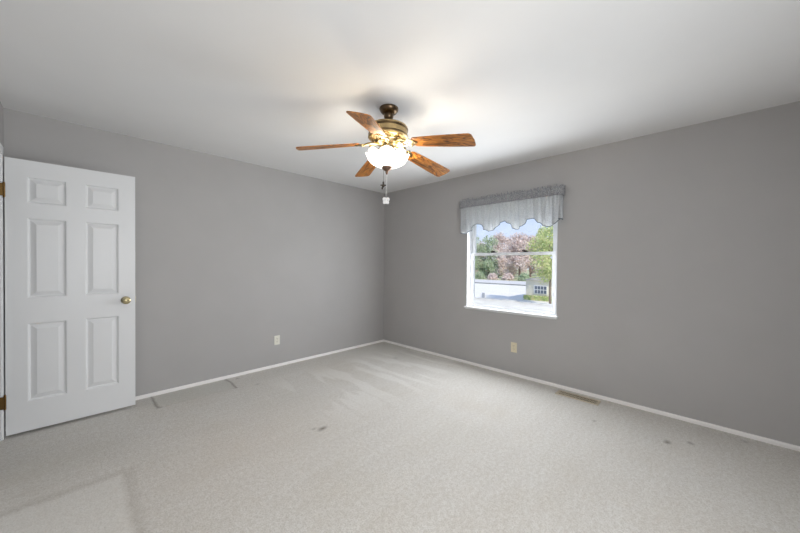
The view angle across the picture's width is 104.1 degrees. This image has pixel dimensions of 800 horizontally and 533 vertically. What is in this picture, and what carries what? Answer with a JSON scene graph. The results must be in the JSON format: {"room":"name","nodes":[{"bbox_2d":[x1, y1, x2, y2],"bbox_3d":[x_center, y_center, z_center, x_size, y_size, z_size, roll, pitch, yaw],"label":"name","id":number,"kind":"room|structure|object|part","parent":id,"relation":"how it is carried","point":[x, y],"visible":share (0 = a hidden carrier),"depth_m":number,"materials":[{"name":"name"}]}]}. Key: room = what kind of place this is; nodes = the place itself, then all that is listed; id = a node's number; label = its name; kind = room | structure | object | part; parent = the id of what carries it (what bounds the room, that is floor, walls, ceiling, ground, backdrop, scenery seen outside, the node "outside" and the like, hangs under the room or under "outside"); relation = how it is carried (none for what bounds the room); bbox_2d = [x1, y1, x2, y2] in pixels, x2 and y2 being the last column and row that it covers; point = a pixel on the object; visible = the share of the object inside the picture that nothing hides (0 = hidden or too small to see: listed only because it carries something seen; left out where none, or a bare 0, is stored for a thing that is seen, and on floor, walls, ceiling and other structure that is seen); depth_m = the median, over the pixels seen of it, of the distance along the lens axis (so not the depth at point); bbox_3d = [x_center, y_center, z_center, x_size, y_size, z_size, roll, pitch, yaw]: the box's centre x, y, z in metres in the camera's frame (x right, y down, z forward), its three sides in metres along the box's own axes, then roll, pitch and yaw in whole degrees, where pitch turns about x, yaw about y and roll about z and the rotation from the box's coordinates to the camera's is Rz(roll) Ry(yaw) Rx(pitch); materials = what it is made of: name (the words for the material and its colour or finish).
{"room":"empty bedroom","nodes":[
{"label":"empty bedroom","id":0,"kind":"room"},
{"bbox_2d":[0,102,4,321],"bbox_3d":[-1.325,0.054,0.635,4.784,2.440,0.140,1,1,44],"label":"wall","id":1,"kind":"structure","parent":0,"point":[1,106],"depth_m":2.31,"materials":[{"name":"grey paint"}]},
{"bbox_2d":[0,143,4,440],"bbox_3d":[-2.640,0.196,1.916,0.864,2.115,0.170,1,1,44],"label":"door frame","id":2,"kind":"structure","parent":1,"relation":"attached to","point":[2,323],"depth_m":2.23,"materials":[{"name":"white wood"}]},
{"bbox_2d":[0,157,135,435],"bbox_3d":[-2.623,0.219,2.496,0.171,2.015,0.772,1,1,44],"label":"door","id":3,"kind":"structure","parent":1,"relation":"in","point":[70,298],"depth_m":2.46,"materials":[{"name":"white wood"}]},
{"bbox_3d":[-2.363,0.293,2.690,0.068,0.066,0.066,1,1,44],"label":"knob","id":4,"kind":"part","parent":3,"relation":"part of","materials":[{"name":"gold metal"}]},
{"bbox_2d":[4,108,383,425],"bbox_3d":[-1.677,0.022,3.801,0.140,2.440,4.182,1,1,44],"label":"wall","id":5,"kind":"structure","parent":0,"point":[232,256],"depth_m":3.46,"materials":[{"name":"grey paint"}]},
{"bbox_2d":[5,339,383,430],"bbox_3d":[-1.630,1.227,3.759,0.013,0.032,3.902,1,1,44],"label":"baseboard","id":6,"kind":"structure","parent":5,"relation":"attached to","point":[379,341],"depth_m":3.57,"materials":[{"name":"wood"}]},
{"bbox_2d":[274,335,279,344],"bbox_3d":[-1.524,0.913,3.866,0.009,0.115,0.070,1,1,44],"label":"electrical outlet","id":7,"kind":"object","parent":5,"relation":"attached to","point":[276,338],"visible":1,"depth_m":3.87,"materials":[{"name":"beige plastic"}]},
{"bbox_2d":[0,0,799,193],"bbox_3d":[-0.293,-1.219,1.674,5.064,0.100,5.292,1,1,44],"label":"ceiling","id":8,"kind":"structure","parent":0,"point":[255,82],"depth_m":1.86,"materials":[{"name":"paint"}]},
{"bbox_2d":[296,104,475,203],"bbox_3d":[-0.060,-0.819,2.336,1.271,0.711,1.240,2,1,44],"label":"ceiling fan","id":9,"kind":"object","parent":8,"relation":"hanging from","point":[388,133],"visible":1,"depth_m":2.22,"materials":[{"name":"brown wood"}]},
{"bbox_3d":[-0.520,-0.874,2.273,0.459,0.006,0.142,-6,13,-6],"label":"blade","id":10,"kind":"part","parent":9,"relation":"part of","materials":[{"name":"brown wood"}]},
{"bbox_3d":[-0.266,-0.869,2.710,0.142,0.006,0.459,-12,-2,-25],"label":"blade","id":11,"kind":"part","parent":9,"relation":"part of","materials":[{"name":"brown wood"}]},
{"bbox_3d":[-0.183,-0.859,1.896,0.142,0.006,0.459,14,11,10],"label":"blade","id":12,"kind":"part","parent":9,"relation":"part of","materials":[{"name":"brown wood"}]},
{"bbox_3d":[-0.095,-0.789,2.317,0.326,0.104,0.326,2,1,44],"label":"lamp shade","id":13,"kind":"part","parent":9,"relation":"part of","materials":[{"name":"white glass"}]},
{"bbox_3d":[0.228,-0.852,2.604,0.459,0.006,0.142,12,-18,-41],"label":"blade","id":14,"kind":"part","parent":9,"relation":"part of","materials":[{"name":"brown wood"}]},
{"bbox_3d":[0.280,-0.846,2.101,0.459,0.006,0.142,11,-7,30],"label":"blade","id":15,"kind":"part","parent":9,"relation":"part of","materials":[{"name":"brown wood"}]},
{"bbox_2d":[0,342,799,532],"bbox_3d":[-0.310,1.331,1.697,5.064,0.120,5.292,1,1,44],"label":"floor","id":16,"kind":"structure","parent":0,"point":[382,437],"depth_m":2.02,"materials":[{"name":"beige carpet"}]},
{"bbox_2d":[555,390,600,405],"bbox_3d":[1.721,1.269,3.025,0.370,0.007,0.124,1,1,44],"label":"floor vent","id":17,"kind":"object","parent":16,"relation":"in","point":[559,392],"visible":1,"depth_m":3.01,"materials":[{"name":"beige metal"}]},
{"bbox_2d":[384,101,799,445],"bbox_3d":[1.547,0.047,3.481,4.924,2.440,0.140,1,1,44],"label":"wall","id":18,"kind":"structure","parent":0,"point":[678,250],"depth_m":2.72,"materials":[{"name":"grey paint"}]},
{"bbox_2d":[464,221,557,319],"bbox_3d":[1.297,-0.113,3.704,1.135,1.329,0.170,1,1,44],"label":"window","id":19,"kind":"structure","parent":18,"relation":"in","point":[532,309],"depth_m":3.70,"materials":[{"name":"white plastic"}]},
{"bbox_3d":[1.263,0.535,3.679,1.135,0.034,0.084,1,1,44],"label":"sill","id":20,"kind":"part","parent":19,"relation":"part of","materials":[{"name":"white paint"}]},
{"bbox_3d":[1.309,0.160,3.717,1.056,0.655,0.025,1,1,44],"label":"sash","id":21,"kind":"part","parent":19,"relation":"part of","materials":[{"name":"white plastic"}]},
{"bbox_3d":[1.334,-0.441,3.733,1.056,0.612,0.025,1,1,44],"label":"sash","id":22,"kind":"part","parent":19,"relation":"part of","materials":[{"name":"clear glass"}]},
{"bbox_2d":[459,184,564,233],"bbox_3d":[1.222,-0.629,3.604,1.244,0.447,0.137,1,1,44],"label":"window valance","id":23,"kind":"object","parent":18,"relation":"attached to","point":[544,205],"visible":1,"depth_m":3.49,"materials":[{"name":"grey fabric"}]},
{"bbox_3d":[1.220,-0.467,3.606,1.217,0.123,0.137,1,1,44],"label":"hem trim","id":24,"kind":"part","parent":23,"relation":"part of","materials":[{"name":"fabric"}]},
{"bbox_2d":[511,342,516,352],"bbox_3d":[1.316,0.936,3.605,0.070,0.115,0.009,1,1,44],"label":"electrical outlet","id":25,"kind":"object","parent":18,"relation":"attached to","point":[513,345],"visible":1,"depth_m":3.60,"materials":[{"name":"beige plastic"}]},
{"bbox_2d":[383,340,799,451],"bbox_3d":[1.440,1.250,3.482,4.771,0.032,0.013,1,1,44],"label":"baseboard","id":26,"kind":"structure","parent":18,"relation":"attached to","point":[709,425],"depth_m":2.82,"materials":[{"name":"wood"}]},
{"label":"outside","id":27,"kind":"structure","parent":0,"visible":0},
{"bbox_2d":[475,269,551,303],"bbox_3d":[42.685,3.227,144.135,380.000,0.200,254.000,1,1,44],"label":"ground","id":28,"kind":"structure","parent":27,"point":[527,271],"depth_m":108.76,"materials":[{"name":"green plant"}]},
{"bbox_2d":[475,236,480,272],"bbox_3d":[26.775,-4.258,118.684,9.286,15.174,9.192,1,1,44],"label":"tree","id":29,"kind":"object","parent":28,"relation":"on","point":[477,242],"visible":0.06,"depth_m":117.24,"materials":[{"name":"green plant"}]},
{"bbox_2d":[475,241,484,273],"bbox_3d":[34.612,-3.961,133.159,7.956,14.390,7.323,1,1,44],"label":"tree","id":30,"kind":"object","parent":28,"relation":"on","point":[483,241],"visible":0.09,"depth_m":132.88,"materials":[{"name":"green plant"}]},
{"bbox_2d":[475,271,485,278],"bbox_3d":[22.613,2.463,88.300,3.168,2.489,3.240,1,1,44],"label":"shrub","id":31,"kind":"object","parent":28,"relation":"on","point":[480,275],"visible":0.98,"depth_m":87.80,"materials":[{"name":"green plant"}]},
{"bbox_2d":[475,234,499,277],"bbox_3d":[26.378,-3.220,96.243,8.850,13.530,7.851,1,1,44],"label":"tree","id":32,"kind":"object","parent":28,"relation":"on","point":[488,265],"visible":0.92,"depth_m":95.35,"materials":[{"name":"green plant"}]},
{"bbox_2d":[487,273,498,279],"bbox_3d":[25.408,2.709,85.571,3.268,2.130,3.326,1,1,44],"label":"shrub","id":33,"kind":"object","parent":28,"relation":"on","point":[490,276],"visible":0.99,"depth_m":84.93,"materials":[{"name":"pink plant"}]},
{"bbox_2d":[485,232,511,275],"bbox_3d":[35.002,-4.546,110.562,9.373,15.887,9.388,1,1,44],"label":"tree","id":34,"kind":"object","parent":28,"relation":"on","point":[501,238],"visible":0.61,"depth_m":109.30,"materials":[{"name":"pink plant"}]},
{"bbox_2d":[475,279,525,284],"bbox_3d":[23.011,3.638,73.240,44.800,0.020,15.000,1,1,44],"label":"street","id":35,"kind":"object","parent":28,"relation":"on","point":[476,280],"visible":0.21,"depth_m":74.69,"materials":[{"name":"grey asphalt"}]},
{"bbox_2d":[475,282,525,285],"bbox_3d":[21.586,3.630,63.457,33.465,0.220,0.400,1,1,44],"label":"kerb","id":36,"kind":"object","parent":28,"relation":"on","point":[475,282],"visible":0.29,"depth_m":64.16,"materials":[{"name":"grey concrete"}]},
{"bbox_2d":[501,272,513,279],"bbox_3d":[28.468,2.693,82.595,3.241,2.286,3.432,1,1,44],"label":"shrub","id":37,"kind":"object","parent":28,"relation":"on","point":[506,276],"visible":0.97,"depth_m":81.90,"materials":[{"name":"pink plant"}]},
{"bbox_2d":[502,234,515,272],"bbox_3d":[44.200,-4.788,124.436,7.348,16.335,8.301,1,1,44],"label":"tree","id":38,"kind":"object","parent":28,"relation":"on","point":[509,239],"visible":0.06,"depth_m":123.64,"materials":[{"name":"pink plant"}]},
{"bbox_2d":[475,283,548,303],"bbox_3d":[16.522,3.852,45.712,17.941,0.020,50.990,0,1,9],"label":"driveway","id":39,"kind":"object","parent":28,"relation":"on","point":[493,291],"visible":0.21,"depth_m":46.13,"materials":[{"name":"concrete"}]},
{"bbox_2d":[499,232,536,277],"bbox_3d":[34.581,-3.288,88.979,10.676,13.771,9.834,1,1,44],"label":"tree","id":40,"kind":"object","parent":28,"relation":"on","point":[517,245],"visible":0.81,"depth_m":88.68,"materials":[{"name":"pink plant"}]},
{"bbox_2d":[517,272,529,280],"bbox_3d":[31.707,2.669,79.455,3.306,2.371,3.387,1,1,44],"label":"shrub","id":41,"kind":"object","parent":28,"relation":"on","point":[522,277],"visible":0.8,"depth_m":78.89,"materials":[{"name":"green plant"}]},
{"bbox_2d":[518,235,544,276],"bbox_3d":[43.877,-3.468,102.930,8.425,13.994,8.643,1,1,44],"label":"tree","id":42,"kind":"object","parent":28,"relation":"on","point":[531,269],"visible":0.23,"depth_m":102.95,"materials":[{"name":"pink plant"}]},
{"bbox_2d":[523,295,551,301],"bbox_3d":[16.845,3.700,35.117,5.970,0.786,0.846,1,1,44],"label":"hedge","id":43,"kind":"object","parent":28,"relation":"on","point":[526,297],"visible":0.52,"depth_m":35.90,"materials":[{"name":"green plant"}]},
{"bbox_2d":[524,276,551,297],"bbox_3d":[19.508,2.462,38.178,5.900,3.000,7.700,1,1,44],"label":"house","id":44,"kind":"structure","parent":28,"relation":"on","point":[533,286],"depth_m":36.45,"materials":[{"name":"beige"}]},
{"bbox_3d":[16.316,2.719,36.207,1.315,0.840,0.020,1,1,44],"label":"pane","id":45,"kind":"part","parent":44,"relation":"part of","materials":[{"name":"blue"}]},
{"bbox_2d":[525,225,552,303],"bbox_3d":[15.523,-0.468,31.915,5.540,8.934,4.996,1,1,44],"label":"tree","id":46,"kind":"object","parent":28,"relation":"on","point":[547,269],"visible":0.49,"depth_m":31.88,"materials":[{"name":"green plant"}]},
{"bbox_2d":[532,227,549,274],"bbox_3d":[53.273,-5.764,115.316,8.544,18.474,9.750,1,1,44],"label":"tree","id":47,"kind":"object","parent":28,"relation":"on","point":[540,227],"visible":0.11,"depth_m":114.93,"materials":[{"name":"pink plant"}]}
]}

